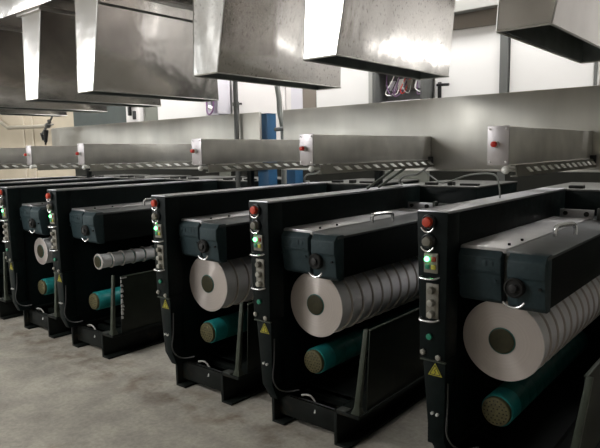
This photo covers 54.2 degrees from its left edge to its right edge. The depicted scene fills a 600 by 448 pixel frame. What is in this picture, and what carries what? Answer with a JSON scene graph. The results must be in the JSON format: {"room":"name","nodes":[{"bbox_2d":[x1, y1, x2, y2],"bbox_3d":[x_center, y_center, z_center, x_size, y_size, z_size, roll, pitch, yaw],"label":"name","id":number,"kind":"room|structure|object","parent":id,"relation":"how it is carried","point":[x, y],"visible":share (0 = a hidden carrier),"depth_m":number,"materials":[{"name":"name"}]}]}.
{"room":"textile factory","nodes":[
{"label":"textile factory","id":0,"kind":"room"},
{"bbox_2d":[0,316,512,447],"bbox_3d":[-7.460,0.862,7.576,29.000,0.100,12.200,5,9,40],"label":"floor","id":1,"kind":"structure","parent":0,"point":[55,393],"depth_m":3.71,"materials":[{"name":"concrete"}]},
{"bbox_2d":[0,174,149,181],"bbox_3d":[-3.076,0.083,7.322,0.764,1.349,2.588,5,9,40],"label":"machine","id":2,"kind":"object","parent":1,"relation":"on","point":[93,175],"visible":0.14,"depth_m":7.55,"materials":[{"name":"grey metal"}]},
{"bbox_2d":[0,175,191,319],"bbox_3d":[-2.400,0.140,6.761,0.764,1.349,2.588,5,9,40],"label":"machine","id":3,"kind":"object","parent":1,"relation":"on","point":[8,310],"visible":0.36,"depth_m":6.21,"materials":[{"name":"grey metal"}]},
{"bbox_2d":[0,176,245,338],"bbox_3d":[-1.643,0.204,6.133,0.764,1.349,2.588,5,9,40],"label":"machine","id":4,"kind":"object","parent":1,"relation":"on","point":[25,215],"visible":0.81,"depth_m":5.37,"materials":[{"name":"grey metal"}]},
{"bbox_2d":[4,223,8,240],"bbox_3d":[-2.654,0.070,5.307,0.062,0.160,0.008,5,9,40],"label":"switch plate","id":5,"kind":"object","parent":4,"relation":"attached to","point":[6,225],"depth_m":5.29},
{"bbox_2d":[34,238,52,264],"bbox_3d":[-2.315,0.242,5.341,0.244,0.244,0.108,5,9,40],"label":"package","id":6,"kind":"object","parent":4,"relation":"on","point":[42,246],"visible":0.91,"depth_m":5.28},
{"bbox_2d":[41,277,53,294],"bbox_3d":[-2.313,0.571,5.404,0.150,0.150,0.104,5,9,40],"label":"tube","id":7,"kind":"object","parent":4,"relation":"on","point":[49,282],"visible":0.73,"depth_m":5.35,"materials":[{"name":"teal plastic"}]},
{"bbox_2d":[51,112,262,186],"bbox_3d":[-1.753,-0.147,6.529,3.710,1.955,0.066,5,9,40],"label":"panel","id":8,"kind":"object","parent":1,"relation":"on","point":[178,130],"visible":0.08,"depth_m":6.05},
{"bbox_2d":[0,148,77,168],"bbox_3d":[-2.722,-0.715,6.312,0.128,0.218,1.385,5,9,40],"label":"hood","id":9,"kind":"object","parent":8,"relation":"attached to","point":[10,158],"visible":0.3,"depth_m":6.01,"materials":[{"name":"metal"}]},
{"bbox_2d":[24,146,159,169],"bbox_3d":[-1.965,-0.651,5.684,0.128,0.218,1.385,5,9,40],"label":"hood","id":10,"kind":"object","parent":8,"relation":"attached to","point":[52,157],"visible":0.52,"depth_m":5.31,"materials":[{"name":"metal"}]},
{"bbox_2d":[75,143,215,170],"bbox_3d":[-1.298,-0.595,5.131,0.128,0.218,1.385,5,9,40],"label":"hood","id":11,"kind":"object","parent":8,"relation":"attached to","point":[105,156],"visible":0.86,"depth_m":4.95,"materials":[{"name":"metal"}]},
{"bbox_2d":[46,177,280,358],"bbox_3d":[-0.976,0.260,5.581,0.764,1.349,2.587,5,9,40],"label":"machine","id":12,"kind":"object","parent":1,"relation":"on","point":[86,222],"visible":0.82,"depth_m":4.83,"materials":[{"name":"grey"}]},
{"bbox_2d":[52,230,56,249],"bbox_3d":[-1.987,0.126,4.754,0.062,0.160,0.008,5,9,40],"label":"switch plate","id":13,"kind":"object","parent":12,"relation":"attached to","point":[54,232],"depth_m":4.74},
{"bbox_2d":[93,290,110,309],"bbox_3d":[-1.646,0.627,4.851,0.150,0.150,0.104,5,9,40],"label":"tube","id":14,"kind":"object","parent":12,"relation":"on","point":[104,296],"visible":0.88,"depth_m":4.81,"materials":[{"name":"teal plastic"}]},
{"bbox_2d":[94,253,112,269],"bbox_3d":[-1.589,0.298,4.740,0.128,0.128,0.111,5,9,40],"label":"package","id":15,"kind":"object","parent":12,"relation":"on","point":[101,261],"visible":1,"depth_m":4.71},
{"bbox_2d":[104,316,120,326],"bbox_3d":[-1.210,0.797,5.386,0.358,0.013,1.090,5,9,40],"label":"drip tray","id":16,"kind":"object","parent":12,"relation":"on","point":[118,319],"depth_m":5.08,"materials":[{"name":"black metal"}]},
{"bbox_2d":[106,287,120,306],"bbox_3d":[-1.579,0.616,4.931,0.150,0.150,0.104,5,9,40],"label":"tube","id":17,"kind":"object","parent":12,"relation":"on","point":[117,290],"visible":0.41,"depth_m":4.90,"materials":[{"name":"teal plastic"}]},
{"bbox_2d":[108,252,123,266],"bbox_3d":[-1.520,0.287,4.823,0.128,0.128,0.104,5,9,40],"label":"package","id":18,"kind":"object","parent":12,"relation":"on","point":[118,257],"visible":0.77,"depth_m":4.79},
{"bbox_2d":[118,250,134,264],"bbox_3d":[-1.452,0.276,4.903,0.128,0.128,0.104,5,9,40],"label":"package","id":19,"kind":"object","parent":12,"relation":"on","point":[129,255],"visible":0.8,"depth_m":4.87},
{"bbox_2d":[129,248,145,262],"bbox_3d":[-1.385,0.265,4.983,0.128,0.128,0.104,5,9,40],"label":"package","id":20,"kind":"object","parent":12,"relation":"on","point":[140,255],"visible":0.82,"depth_m":4.95},
{"bbox_2d":[140,246,154,261],"bbox_3d":[-1.318,0.253,5.063,0.128,0.128,0.104,5,9,40],"label":"package","id":21,"kind":"object","parent":12,"relation":"on","point":[150,251],"visible":0.7,"depth_m":5.03},
{"bbox_2d":[206,79,231,175],"bbox_3d":[-1.010,-0.587,7.348,0.220,2.601,0.285,5,9,40],"label":"tall cabinet","id":22,"kind":"object","parent":1,"relation":"on","point":[223,106],"visible":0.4,"depth_m":7.19,"materials":[{"name":"white"}]},
{"bbox_2d":[232,81,240,187],"bbox_3d":[-0.570,-0.463,5.388,0.060,2.818,0.060,5,9,40],"label":"pipe","id":23,"kind":"object","parent":1,"relation":"on","point":[235,103],"visible":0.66,"depth_m":5.31,"materials":[{"name":"grey metal"}]},
{"bbox_2d":[258,113,276,185],"bbox_3d":[-0.289,-0.035,5.448,0.136,1.946,0.126,5,9,40],"label":"pillar","id":24,"kind":"structure","parent":1,"relation":"on","point":[265,177],"depth_m":5.32,"materials":[{"name":"metal"}]},
{"bbox_2d":[151,178,418,405],"bbox_3d":[0.094,0.350,4.693,0.764,1.349,2.588,5,9,40],"label":"machine","id":25,"kind":"object","parent":1,"relation":"on","point":[210,225],"visible":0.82,"depth_m":3.92,"materials":[{"name":"grey"}]},
{"bbox_2d":[157,245,163,268],"bbox_3d":[-0.917,0.216,3.867,0.062,0.160,0.008,5,9,40],"label":"switch plate","id":26,"kind":"object","parent":25,"relation":"attached to","point":[160,248],"depth_m":3.85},
{"bbox_2d":[190,258,236,310],"bbox_3d":[-0.579,0.389,3.901,0.372,0.372,0.108,5,9,40],"label":"package","id":27,"kind":"object","parent":25,"relation":"on","point":[213,285],"visible":0.9,"depth_m":3.84},
{"bbox_2d":[204,318,227,342],"bbox_3d":[-0.576,0.717,3.963,0.150,0.150,0.104,5,9,40],"label":"tube","id":28,"kind":"object","parent":25,"relation":"on","point":[221,330],"visible":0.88,"depth_m":3.92,"materials":[{"name":"teal plastic"}]},
{"bbox_2d":[218,314,237,338],"bbox_3d":[-0.509,0.706,4.043,0.150,0.150,0.104,5,9,40],"label":"tube","id":29,"kind":"object","parent":25,"relation":"on","point":[230,320],"visible":0.61,"depth_m":4.00,"materials":[{"name":"teal plastic"}]},
{"bbox_2d":[223,258,247,307],"bbox_3d":[-0.509,0.377,3.983,0.372,0.372,0.100,5,9,40],"label":"package","id":30,"kind":"object","parent":25,"relation":"on","point":[240,271],"visible":0.25,"depth_m":3.88},
{"bbox_2d":[231,311,246,334],"bbox_3d":[-0.442,0.695,4.123,0.150,0.150,0.104,5,9,40],"label":"tube","id":31,"kind":"object","parent":25,"relation":"on","point":[236,314],"visible":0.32,"depth_m":4.09,"materials":[{"name":"teal plastic"}]},
{"bbox_2d":[234,256,252,304],"bbox_3d":[-0.442,0.366,4.063,0.372,0.372,0.100,5,9,40],"label":"package","id":32,"kind":"object","parent":25,"relation":"on","point":[247,261],"visible":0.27,"depth_m":3.94},
{"bbox_2d":[287,170,302,183],"bbox_3d":[-0.046,0.132,5.852,0.136,1.506,0.126,5,9,40],"label":"pillar","id":33,"kind":"structure","parent":1,"relation":"on","point":[293,176],"depth_m":5.73,"materials":[{"name":"metal"}]},
{"bbox_2d":[249,180,517,447],"bbox_3d":[0.789,0.409,4.117,0.764,1.349,2.588,5,9,40],"label":"machine","id":34,"kind":"object","parent":1,"relation":"on","point":[336,235],"visible":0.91,"depth_m":3.39,"materials":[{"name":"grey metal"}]},
{"bbox_2d":[256,259,264,287],"bbox_3d":[-0.222,0.275,3.291,0.062,0.160,0.008,5,9,40],"label":"switch plate","id":35,"kind":"object","parent":34,"relation":"attached to","point":[260,269],"depth_m":3.28,"materials":[{"name":"silver metal"}]},
{"bbox_2d":[291,273,350,336],"bbox_3d":[0.117,0.447,3.324,0.372,0.372,0.108,5,9,40],"label":"package","id":36,"kind":"object","parent":34,"relation":"on","point":[321,307],"visible":0.91,"depth_m":3.27},
{"bbox_2d":[308,343,335,373],"bbox_3d":[0.119,0.776,3.387,0.150,0.150,0.104,5,9,40],"label":"tube","id":37,"kind":"object","parent":34,"relation":"on","point":[328,354],"visible":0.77,"depth_m":3.35,"materials":[{"name":"teal plastic"}]},
{"bbox_2d":[324,339,346,366],"bbox_3d":[0.186,0.765,3.467,0.150,0.150,0.104,5,9,40],"label":"tube","id":38,"kind":"object","parent":34,"relation":"on","point":[337,345],"visible":0.52,"depth_m":3.43,"materials":[{"name":"teal plastic"}]},
{"bbox_2d":[334,334,356,361],"bbox_3d":[0.253,0.754,3.547,0.150,0.150,0.104,5,9,40],"label":"tube","id":39,"kind":"object","parent":34,"relation":"on","point":[349,343],"visible":0.49,"depth_m":3.51,"materials":[{"name":"plastic"}]},
{"bbox_2d":[335,276,361,331],"bbox_3d":[0.186,0.436,3.407,0.372,0.372,0.100,5,9,40],"label":"package","id":40,"kind":"object","parent":34,"relation":"on","point":[352,286],"visible":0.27,"depth_m":3.30},
{"bbox_2d":[343,330,362,356],"bbox_3d":[0.321,0.743,3.627,0.150,0.150,0.104,5,9,40],"label":"tube","id":41,"kind":"object","parent":34,"relation":"on","point":[357,336],"visible":0.45,"depth_m":3.58,"materials":[{"name":"plastic"}]},
{"bbox_2d":[346,273,371,327],"bbox_3d":[0.254,0.425,3.487,0.372,0.372,0.100,5,9,40],"label":"package","id":42,"kind":"object","parent":34,"relation":"on","point":[360,279],"visible":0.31,"depth_m":3.38},
{"bbox_2d":[352,326,369,349],"bbox_3d":[0.388,0.732,3.707,0.150,0.150,0.104,5,9,40],"label":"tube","id":43,"kind":"object","parent":34,"relation":"on","point":[360,329],"visible":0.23,"depth_m":3.68,"materials":[{"name":"plastic"}]},
{"bbox_2d":[356,270,381,323],"bbox_3d":[0.321,0.413,3.567,0.372,0.372,0.100,5,9,40],"label":"package","id":44,"kind":"object","parent":34,"relation":"on","point":[372,279],"visible":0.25,"depth_m":3.46},
{"bbox_2d":[366,267,390,319],"bbox_3d":[0.388,0.402,3.647,0.372,0.372,0.100,5,9,40],"label":"package","id":45,"kind":"object","parent":34,"relation":"on","point":[379,272],"visible":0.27,"depth_m":3.54},
{"bbox_2d":[367,169,394,188],"bbox_3d":[0.531,-0.298,3.888,0.017,0.146,0.256,-6,9,-36],"label":"bar","id":46,"kind":"object","parent":34,"relation":"attached to","point":[390,171],"visible":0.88,"depth_m":3.88,"materials":[{"name":"grey metal"}]},
{"bbox_2d":[375,264,399,315],"bbox_3d":[0.455,0.391,3.727,0.372,0.372,0.100,5,9,40],"label":"package","id":47,"kind":"object","parent":34,"relation":"on","point":[392,276],"visible":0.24,"depth_m":3.62},
{"bbox_2d":[378,169,404,187],"bbox_3d":[0.621,-0.312,3.994,0.017,0.146,0.256,-6,9,-36],"label":"bar","id":48,"kind":"object","parent":34,"relation":"attached to","point":[401,170],"visible":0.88,"depth_m":3.99,"materials":[{"name":"grey metal"}]},
{"bbox_2d":[385,262,407,311],"bbox_3d":[0.522,0.380,3.806,0.372,0.372,0.100,5,9,40],"label":"package","id":49,"kind":"object","parent":34,"relation":"on","point":[403,280],"visible":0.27,"depth_m":3.69},
{"bbox_2d":[394,259,415,307],"bbox_3d":[0.590,0.369,3.886,0.372,0.372,0.100,5,9,40],"label":"package","id":50,"kind":"object","parent":34,"relation":"on","point":[410,273],"visible":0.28,"depth_m":3.77},
{"bbox_2d":[402,257,418,304],"bbox_3d":[0.657,0.358,3.966,0.372,0.372,0.100,5,9,40],"label":"package","id":51,"kind":"object","parent":34,"relation":"on","point":[413,261],"visible":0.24,"depth_m":3.84},
{"bbox_2d":[398,167,427,184],"bbox_3d":[0.793,-0.347,4.263,0.105,0.146,0.325,-4,8,-24],"label":"cable","id":52,"kind":"object","parent":34,"relation":"attached to","point":[425,168],"visible":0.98,"depth_m":4.20,"materials":[{"name":"grey plastic"}]},
{"bbox_2d":[374,73,432,182],"bbox_3d":[1.005,-0.372,5.726,0.520,2.500,0.220,5,9,40],"label":"tall cabinet","id":53,"kind":"object","parent":1,"relation":"on","point":[387,88],"visible":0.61,"depth_m":5.67,"materials":[{"name":"painted steel"},{"name":"wire"}]},
{"bbox_2d":[283,85,599,186],"bbox_3d":[1.646,0.140,3.710,4.580,1.955,0.066,5,9,40],"label":"panel","id":54,"kind":"object","parent":1,"relation":"on","point":[457,127],"visible":0.5,"depth_m":4.03,"materials":[{"name":"silver metal"}]},
{"bbox_2d":[190,138,326,172],"bbox_3d":[-0.228,-0.505,4.243,0.128,0.218,1.385,5,9,40],"label":"hood","id":55,"kind":"object","parent":54,"relation":"attached to","point":[220,152],"visible":0.78,"depth_m":4.01,"materials":[{"name":"metal"}]},
{"bbox_2d":[299,134,433,173],"bbox_3d":[0.467,-0.446,3.667,0.128,0.218,1.385,5,9,40],"label":"machine housing","id":56,"kind":"object","parent":54,"relation":"attached to","point":[314,148],"visible":1,"depth_m":3.51,"materials":[{"name":"metal"}]},
{"bbox_2d":[313,134,430,163],"bbox_3d":[0.468,-0.474,3.691,0.090,0.160,1.341,5,9,40],"label":"hood","id":57,"kind":"object","parent":56,"relation":"attached to","point":[327,149],"depth_m":3.57,"materials":[{"name":"metal"}]},
{"bbox_2d":[487,125,596,176],"bbox_3d":[1.278,-0.378,2.994,0.128,0.218,1.385,5,9,40],"label":"machine housing","id":58,"kind":"object","parent":54,"relation":"attached to","point":[507,144],"visible":1,"depth_m":2.75,"materials":[{"name":"metal"}]},
{"bbox_2d":[509,126,592,163],"bbox_3d":[1.279,-0.406,3.018,0.090,0.160,1.341,5,9,40],"label":"panel","id":59,"kind":"object","parent":58,"relation":"attached to","point":[526,144],"depth_m":2.87,"materials":[{"name":"metal"}]},
{"bbox_2d":[417,182,599,447],"bbox_3d":[1.602,0.477,3.442,0.764,1.349,2.588,5,9,40],"label":"machine","id":60,"kind":"object","parent":1,"relation":"on","point":[536,248],"visible":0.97,"depth_m":2.69,"materials":[{"name":"black metal"}]},
{"bbox_2d":[426,283,438,318],"bbox_3d":[0.591,0.344,2.616,0.062,0.160,0.008,5,9,40],"label":"switch plate","id":61,"kind":"object","parent":60,"relation":"attached to","point":[434,297],"depth_m":2.60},
{"bbox_2d":[423,170,500,197],"bbox_3d":[0.940,-0.261,3.598,0.070,0.133,1.016,-2,7,-11],"label":"cable","id":62,"kind":"object","parent":60,"relation":"attached to","point":[495,175],"visible":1,"depth_m":3.33,"materials":[{"name":"grey plastic"}]},
{"bbox_2d":[482,387,521,426],"bbox_3d":[0.931,0.845,2.713,0.150,0.150,0.104,5,9,40],"label":"tube","id":63,"kind":"object","parent":60,"relation":"on","point":[508,395],"visible":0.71,"depth_m":2.67,"materials":[{"name":"teal plastic"}]},
{"bbox_2d":[463,298,549,381],"bbox_3d":[0.929,0.516,2.650,0.370,0.370,0.108,5,9,40],"label":"roll","id":64,"kind":"object","parent":60,"relation":"on","point":[505,343],"visible":0.91,"depth_m":2.60,"materials":[{"name":"white paper"}]},
{"bbox_2d":[497,381,528,412],"bbox_3d":[0.999,0.833,2.793,0.150,0.150,0.104,5,9,40],"label":"tube","id":65,"kind":"object","parent":60,"relation":"on","point":[519,389],"visible":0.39,"depth_m":2.76,"materials":[{"name":"teal plastic"}]},
{"bbox_2d":[504,377,536,404],"bbox_3d":[1.066,0.822,2.873,0.150,0.150,0.104,5,9,40],"label":"tube","id":66,"kind":"object","parent":60,"relation":"on","point":[527,383],"visible":0.28,"depth_m":2.83,"materials":[{"name":"teal plastic"}]},
{"bbox_2d":[506,295,556,368],"bbox_3d":[0.999,0.504,2.733,0.370,0.370,0.100,5,9,40],"label":"package","id":67,"kind":"object","parent":60,"relation":"on","point":[548,319],"visible":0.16,"depth_m":2.61},
{"bbox_2d":[529,372,543,396],"bbox_3d":[1.133,0.811,2.953,0.150,0.150,0.104,5,9,40],"label":"tube","id":68,"kind":"object","parent":60,"relation":"on","point":[536,378],"visible":0.22,"depth_m":2.91,"materials":[{"name":"teal plastic"}]},
{"bbox_2d":[536,366,549,389],"bbox_3d":[1.200,0.800,3.033,0.150,0.150,0.104,5,9,40],"label":"tube","id":69,"kind":"object","parent":60,"relation":"on","point":[543,372],"visible":0.27,"depth_m":2.99,"materials":[{"name":"teal plastic"}]},
{"bbox_2d":[543,360,556,385],"bbox_3d":[1.268,0.789,3.112,0.150,0.150,0.104,5,9,40],"label":"tube","id":70,"kind":"object","parent":60,"relation":"on","point":[548,365],"visible":0.27,"depth_m":3.07,"materials":[{"name":"teal plastic"}]},
{"bbox_2d":[546,306,563,361],"bbox_3d":[1.066,0.493,2.813,0.370,0.370,0.100,5,9,40],"label":"package","id":71,"kind":"object","parent":60,"relation":"on","point":[554,312],"visible":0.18,"depth_m":2.69},
{"bbox_2d":[549,354,562,379],"bbox_3d":[1.335,0.778,3.192,0.150,0.150,0.104,5,9,40],"label":"tube","id":72,"kind":"object","parent":60,"relation":"on","point":[555,359],"visible":0.23,"depth_m":3.15,"materials":[{"name":"teal plastic"}]},
{"bbox_2d":[553,301,569,355],"bbox_3d":[1.133,0.482,2.893,0.370,0.370,0.100,5,9,40],"label":"package","id":73,"kind":"object","parent":60,"relation":"on","point":[561,307],"visible":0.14,"depth_m":2.77},
{"bbox_2d":[556,349,567,373],"bbox_3d":[1.402,0.767,3.272,0.150,0.150,0.104,5,9,40],"label":"tube","id":74,"kind":"object","parent":60,"relation":"on","point":[561,354],"visible":0.25,"depth_m":3.23,"materials":[{"name":"teal plastic"}]},
{"bbox_2d":[562,344,573,367],"bbox_3d":[1.469,0.756,3.352,0.150,0.150,0.104,5,9,40],"label":"tube","id":75,"kind":"object","parent":60,"relation":"on","point":[566,348],"visible":0.2,"depth_m":3.31,"materials":[{"name":"teal plastic"}]},
{"bbox_2d":[561,297,576,348],"bbox_3d":[1.200,0.471,2.973,0.370,0.370,0.100,5,9,40],"label":"package","id":76,"kind":"object","parent":60,"relation":"on","point":[567,302],"visible":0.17,"depth_m":2.85},
{"bbox_2d":[567,340,578,361],"bbox_3d":[1.536,0.745,3.432,0.150,0.150,0.104,5,9,40],"label":"tube","id":77,"kind":"object","parent":60,"relation":"on","point":[571,344],"visible":0.24,"depth_m":3.39,"materials":[{"name":"plastic"}]},
{"bbox_2d":[568,293,581,342],"bbox_3d":[1.268,0.460,3.053,0.370,0.370,0.100,5,9,40],"label":"package","id":78,"kind":"object","parent":60,"relation":"on","point":[573,297],"visible":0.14,"depth_m":2.93},
{"bbox_2d":[573,289,587,337],"bbox_3d":[1.335,0.449,3.132,0.370,0.370,0.100,5,9,40],"label":"package","id":79,"kind":"object","parent":60,"relation":"on","point":[579,293],"visible":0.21,"depth_m":3.00},
{"bbox_2d":[578,285,592,333],"bbox_3d":[1.402,0.438,3.212,0.370,0.370,0.100,5,9,40],"label":"package","id":80,"kind":"object","parent":60,"relation":"on","point":[584,289],"visible":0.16,"depth_m":3.08},
{"bbox_2d":[585,281,597,326],"bbox_3d":[1.469,0.427,3.292,0.370,0.370,0.100,5,9,40],"label":"package","id":81,"kind":"object","parent":60,"relation":"on","point":[589,285],"visible":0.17,"depth_m":3.16},
{"bbox_2d":[589,278,599,323],"bbox_3d":[1.537,0.415,3.372,0.370,0.370,0.100,5,9,40],"label":"package","id":82,"kind":"object","parent":60,"relation":"on","point":[594,282],"visible":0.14,"depth_m":3.23},
{"bbox_2d":[143,0,456,120],"bbox_3d":[-4.680,-1.984,10.638,29.000,4.700,0.180,5,9,40],"label":"wall","id":83,"kind":"structure","parent":0,"point":[456,0],"depth_m":7.35,"materials":[{"name":"paint"}]},
{"bbox_2d":[0,120,44,129],"bbox_3d":[-5.387,-1.999,10.968,2.711,0.513,0.068,5,9,40],"label":"pipe","id":84,"kind":"object","parent":83,"relation":"attached to","point":[2,123],"visible":0.91,"depth_m":10.70,"materials":[{"name":"beige metal"}]},
{"bbox_2d":[22,116,27,177],"bbox_3d":[-5.092,-1.401,10.867,0.050,3.500,0.018,5,9,40],"label":"trim","id":85,"kind":"structure","parent":83,"relation":"attached to","point":[24,140],"depth_m":10.84,"materials":[{"name":"beige"}]},
{"bbox_2d":[31,116,36,177],"bbox_3d":[-4.823,-1.378,10.644,0.050,3.500,0.018,5,9,40],"label":"trim","id":86,"kind":"structure","parent":83,"relation":"attached to","point":[33,138],"depth_m":10.62,"materials":[{"name":"beige"}]},
{"bbox_2d":[0,112,75,178],"bbox_3d":[-9.800,-2.398,14.736,15.860,4.700,0.050,5,9,40],"label":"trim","id":87,"kind":"structure","parent":83,"relation":"attached to","point":[13,138],"depth_m":10.78,"materials":[{"name":"beige paint"}]},
{"bbox_2d":[73,106,126,126],"bbox_3d":[-3.078,-0.849,9.283,1.605,2.720,0.068,5,9,40],"label":"trim","id":88,"kind":"structure","parent":83,"relation":"attached to","point":[115,114],"depth_m":9.11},
{"bbox_2d":[126,107,143,121],"bbox_3d":[-2.406,-1.530,8.497,0.320,0.760,0.120,5,9,40],"label":"box","id":89,"kind":"object","parent":83,"relation":"attached to","point":[133,114],"visible":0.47,"depth_m":8.43,"materials":[{"name":"white"}]},
{"bbox_2d":[145,107,157,120],"bbox_3d":[-2.079,-0.764,8.455,0.295,2.720,0.068,5,9,40],"label":"trim","id":90,"kind":"structure","parent":83,"relation":"attached to","point":[151,113],"depth_m":8.32,"materials":[{"name":"grey paint"}]},
{"bbox_2d":[158,99,205,119],"bbox_3d":[-1.564,-0.711,8.026,1.032,2.660,0.065,5,9,40],"label":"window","id":91,"kind":"structure","parent":83,"relation":"in","point":[169,109],"depth_m":7.91,"materials":[{"name":"white glass"}]},
{"bbox_2d":[232,81,285,139],"bbox_3d":[-0.496,-0.615,7.094,0.852,2.660,0.139,5,9,40],"label":"door","id":92,"kind":"structure","parent":83,"relation":"in","point":[252,97],"depth_m":6.97,"materials":[{"name":"white"}]},
{"bbox_2d":[286,87,290,109],"bbox_3d":[-0.099,-0.599,6.825,0.085,2.720,0.048,5,9,40],"label":"trim","id":93,"kind":"structure","parent":83,"relation":"attached to","point":[288,89],"depth_m":6.71,"materials":[{"name":"white paint"}]},
{"bbox_2d":[291,88,302,108],"bbox_3d":[-0.004,-0.590,6.740,0.170,2.720,0.058,5,9,40],"label":"trim","id":94,"kind":"structure","parent":83,"relation":"attached to","point":[296,93],"depth_m":6.61,"materials":[{"name":"white"}]},
{"bbox_2d":[303,89,316,108],"bbox_3d":[0.135,-0.578,6.625,0.188,2.720,0.058,5,9,40],"label":"trim","id":95,"kind":"structure","parent":83,"relation":"attached to","point":[309,96],"depth_m":6.50,"materials":[{"name":"brown"}]},
{"bbox_2d":[75,169,599,191],"bbox_3d":[0.774,-0.017,6.143,11.640,1.700,0.094,5,9,40],"label":"trim","id":96,"kind":"structure","parent":83,"relation":"attached to","point":[530,182],"depth_m":5.53,"materials":[{"name":"black metal"}]},
{"bbox_2d":[316,67,368,106],"bbox_3d":[0.476,-0.539,6.335,0.682,2.660,0.065,5,9,40],"label":"door","id":97,"kind":"structure","parent":83,"relation":"in","point":[354,89],"depth_m":6.14,"materials":[{"name":"white paint"}]},
{"bbox_2d":[368,72,371,102],"bbox_3d":[0.756,-0.524,6.090,0.045,2.720,0.088,5,9,40],"label":"trim","id":98,"kind":"structure","parent":83,"relation":"attached to","point":[369,73],"depth_m":5.95,"materials":[{"name":"grey"}]},
{"bbox_2d":[435,25,499,97],"bbox_3d":[1.520,-0.445,5.421,0.622,2.660,0.139,5,9,40],"label":"door","id":99,"kind":"structure","parent":83,"relation":"in","point":[474,68],"depth_m":5.26,"materials":[{"name":"white paint"}]},
{"bbox_2d":[453,8,497,29],"bbox_3d":[1.753,-1.767,5.074,5.200,0.200,0.080,5,9,40],"label":"trim","id":100,"kind":"structure","parent":83,"relation":"attached to","point":[487,17],"depth_m":5.18,"materials":[{"name":"silver metal"}]},
{"bbox_2d":[454,0,497,14],"bbox_3d":[1.722,-1.912,5.021,5.200,0.098,0.170,5,9,40],"label":"trim","id":101,"kind":"structure","parent":83,"relation":"attached to","point":[461,6],"depth_m":5.11,"materials":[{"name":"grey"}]},
{"bbox_2d":[497,34,510,180],"bbox_3d":[1.804,-0.434,5.215,0.070,2.720,0.098,5,9,40],"label":"trim","id":102,"kind":"structure","parent":83,"relation":"attached to","point":[505,42],"depth_m":5.06,"materials":[{"name":"grey metal"}]},
{"bbox_2d":[509,38,594,91],"bbox_3d":[2.104,-0.401,4.984,0.672,2.660,0.065,5,9,40],"label":"door","id":103,"kind":"structure","parent":83,"relation":"in","point":[532,68],"depth_m":4.89,"materials":[{"name":"white paint"}]},
{"bbox_2d":[594,62,597,85],"bbox_3d":[2.369,-0.388,4.752,0.021,2.720,0.088,5,9,40],"label":"trim","id":104,"kind":"structure","parent":83,"relation":"attached to","point":[596,63],"depth_m":4.62,"materials":[{"name":"grey metal"}]},
{"bbox_3d":[-7.546,-3.901,6.988,29.000,0.100,12.200,5,9,40],"label":"ceiling","id":105,"kind":"structure","parent":0,"visible":0},
{"bbox_2d":[0,0,192,29],"bbox_3d":[-1.329,-2.753,4.868,10.400,1.881,1.380,5,9,40],"label":"channel","id":106,"kind":"object","parent":105,"relation":"hanging from","point":[9,9],"visible":0.02,"depth_m":4.94,"materials":[{"name":"metal"}]},
{"bbox_2d":[0,109,66,116],"bbox_3d":[-3.307,-1.623,6.679,0.408,0.735,1.309,5,9,40],"label":"duct","id":107,"kind":"object","parent":106,"relation":"attached to","point":[2,111],"visible":0.18,"depth_m":6.90,"materials":[{"name":"metal"}]},
{"bbox_2d":[40,115,53,144],"bbox_3d":[-3.094,-1.144,7.174,0.311,0.349,0.070,5,9,40],"label":"hanging arm","id":108,"kind":"object","parent":107,"relation":"hanging from","point":[45,132],"visible":1,"depth_m":7.17,"materials":[{"name":"grey"}]},
{"bbox_2d":[0,27,107,112],"bbox_3d":[-2.631,-1.566,6.119,0.408,0.735,1.309,5,9,40],"label":"duct","id":109,"kind":"object","parent":106,"relation":"attached to","point":[12,80],"visible":0.32,"depth_m":5.77,"materials":[{"name":"metal"}]},
{"bbox_2d":[16,7,160,107],"bbox_3d":[-1.874,-1.502,5.490,0.408,0.735,1.309,5,9,40],"label":"duct","id":110,"kind":"object","parent":106,"relation":"attached to","point":[49,35],"visible":0.59,"depth_m":5.07,"materials":[{"name":"metal"}]},
{"bbox_2d":[75,0,218,101],"bbox_3d":[-1.207,-1.446,4.938,0.408,0.735,1.309,5,9,40],"label":"duct","id":111,"kind":"object","parent":106,"relation":"attached to","point":[125,48],"visible":0.82,"depth_m":4.67,"materials":[{"name":"metal"}]},
{"bbox_2d":[193,0,340,89],"bbox_3d":[-0.137,-1.355,4.050,0.408,0.735,1.309,5,9,40],"label":"duct","id":112,"kind":"object","parent":106,"relation":"attached to","point":[248,41],"visible":0.84,"depth_m":3.77,"materials":[{"name":"metal"}]},
{"bbox_2d":[303,0,455,79],"bbox_3d":[0.558,-1.297,3.474,0.408,0.735,1.309,5,9,40],"label":"duct","id":113,"kind":"object","parent":106,"relation":"attached to","point":[411,39],"visible":1,"depth_m":3.33,"materials":[{"name":"metal"}]},
{"bbox_2d":[495,0,599,63],"bbox_3d":[1.371,-1.228,2.800,0.408,0.735,1.309,5,9,40],"label":"duct","id":114,"kind":"object","parent":106,"relation":"attached to","point":[568,29],"visible":1,"depth_m":2.60,"materials":[{"name":"metal"}]},
{"bbox_2d":[274,86,286,183],"bbox_3d":[-0.194,-1.429,5.484,0.125,4.701,0.052,5,9,40],"label":"hose","id":115,"kind":"object","parent":105,"relation":"hanging from","point":[277,88],"visible":0.33,"depth_m":5.51,"materials":[{"name":"grey"}]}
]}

